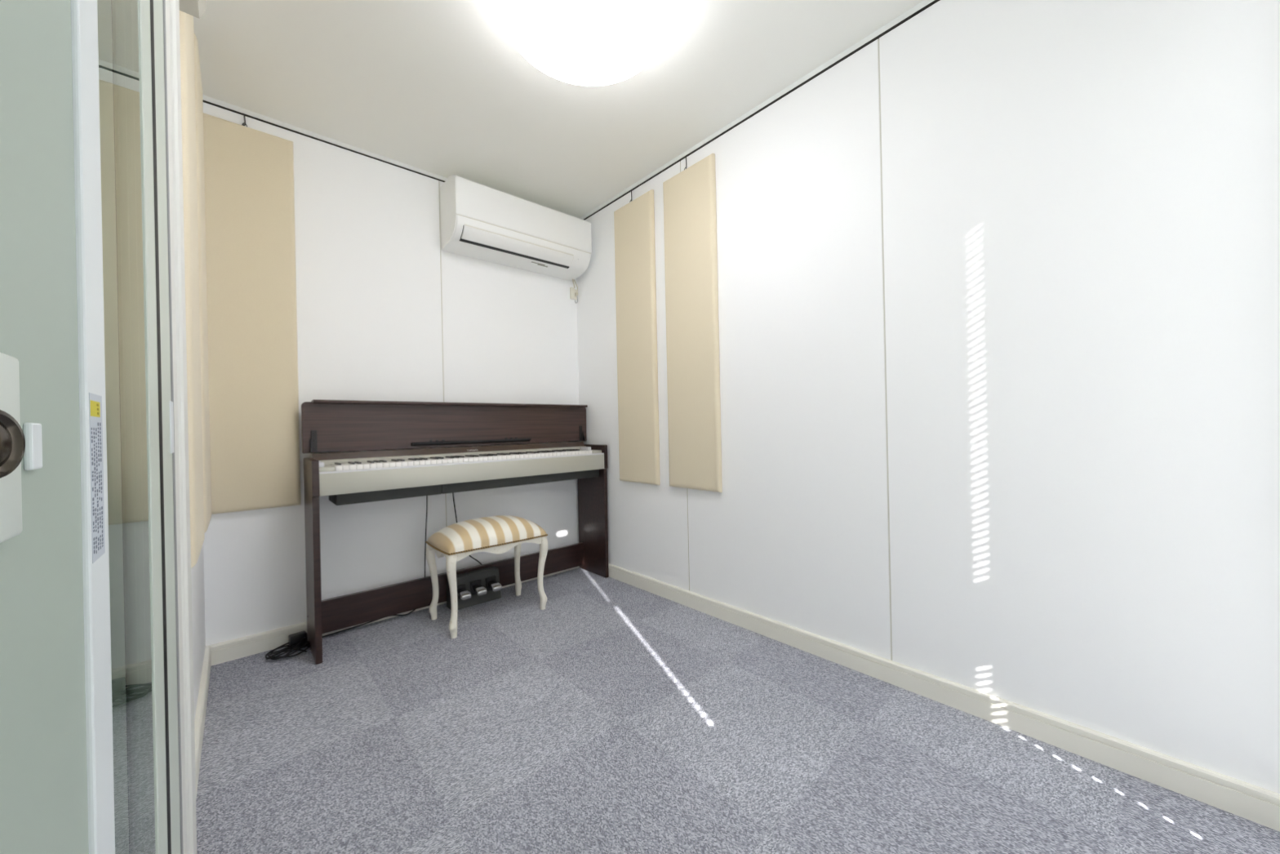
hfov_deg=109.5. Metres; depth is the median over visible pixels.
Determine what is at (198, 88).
acoustic panel
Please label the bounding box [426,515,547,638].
stool
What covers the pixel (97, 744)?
door
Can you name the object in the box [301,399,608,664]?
digital piano
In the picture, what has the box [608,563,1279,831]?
baseboard
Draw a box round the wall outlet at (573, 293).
[569,279,577,303]
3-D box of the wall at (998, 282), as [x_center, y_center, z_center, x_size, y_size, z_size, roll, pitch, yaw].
[0.537,-0.219,1.931,0.100,2.176,2.920,-1,0,-42]
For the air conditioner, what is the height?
0.324 m
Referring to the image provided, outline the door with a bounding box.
[0,0,196,853]
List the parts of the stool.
leg, seat rail, leg, gimp trim, seat rail, leg, leg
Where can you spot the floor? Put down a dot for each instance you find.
(614, 716)
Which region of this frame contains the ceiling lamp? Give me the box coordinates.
[498,0,669,85]
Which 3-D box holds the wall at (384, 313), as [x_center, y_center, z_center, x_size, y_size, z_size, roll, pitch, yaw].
[-1.075,-0.185,2.355,1.742,2.176,0.100,-1,0,-42]
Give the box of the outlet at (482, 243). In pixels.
[459,238,568,268]
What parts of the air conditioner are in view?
panel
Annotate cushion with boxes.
[426,515,546,555]
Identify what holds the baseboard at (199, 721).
attached to the wall at (197, 571)
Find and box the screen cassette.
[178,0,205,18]
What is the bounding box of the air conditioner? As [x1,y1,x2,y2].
[440,174,591,280]
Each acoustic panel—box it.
[179,10,204,568]
[193,32,211,533]
[203,112,300,514]
[613,189,660,484]
[662,153,722,492]
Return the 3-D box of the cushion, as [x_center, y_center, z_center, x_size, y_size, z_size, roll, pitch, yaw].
[-0.729,0.488,2.167,0.481,0.100,0.312,-1,0,-42]
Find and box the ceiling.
[193,0,924,217]
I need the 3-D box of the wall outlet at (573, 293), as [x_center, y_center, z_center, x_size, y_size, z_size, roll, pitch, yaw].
[-0.417,-0.861,2.864,0.046,0.153,0.035,-1,0,-42]
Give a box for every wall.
[191,543,205,719]
[202,102,579,645]
[576,0,1279,793]
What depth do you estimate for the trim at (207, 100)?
1.99 m
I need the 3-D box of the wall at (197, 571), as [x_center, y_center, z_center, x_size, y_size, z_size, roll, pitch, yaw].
[-0.843,-0.190,0.712,0.100,2.176,2.660,-1,0,-42]
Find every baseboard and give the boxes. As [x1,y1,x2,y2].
[194,644,210,798]
[210,565,579,666]
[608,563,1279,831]
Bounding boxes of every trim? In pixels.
[202,94,448,182]
[579,0,940,220]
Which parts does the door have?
lock plate, lock knob, glass pane, frame post, strike plate, frame post, casing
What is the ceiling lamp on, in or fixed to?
attached to the ceiling
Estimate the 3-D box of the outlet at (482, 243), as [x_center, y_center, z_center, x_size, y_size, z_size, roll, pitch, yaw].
[-0.655,-0.946,2.457,0.636,0.026,0.033,-1,0,-42]
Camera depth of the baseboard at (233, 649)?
1.83 m
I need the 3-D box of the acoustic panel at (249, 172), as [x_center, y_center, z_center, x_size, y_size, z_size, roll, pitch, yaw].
[-1.574,-0.467,1.833,0.293,1.603,0.039,-1,0,-42]
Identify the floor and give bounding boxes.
[195,567,1279,853]
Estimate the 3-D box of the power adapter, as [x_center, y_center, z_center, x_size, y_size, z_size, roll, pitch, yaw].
[-1.402,0.878,1.806,0.098,0.060,0.148,-1,0,28]
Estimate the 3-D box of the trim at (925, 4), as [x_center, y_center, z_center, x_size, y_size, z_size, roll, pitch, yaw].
[0.474,-1.318,1.909,0.029,0.024,2.660,-1,0,-42]
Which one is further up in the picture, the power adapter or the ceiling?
the ceiling
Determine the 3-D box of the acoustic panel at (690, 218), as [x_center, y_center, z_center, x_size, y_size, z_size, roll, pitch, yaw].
[0.243,-0.504,2.161,0.039,1.604,0.320,-1,0,-42]
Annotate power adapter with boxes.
[265,630,310,659]
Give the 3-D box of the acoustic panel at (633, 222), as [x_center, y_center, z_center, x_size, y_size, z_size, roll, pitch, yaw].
[-0.022,-0.499,2.458,0.039,1.604,0.313,-1,0,-42]

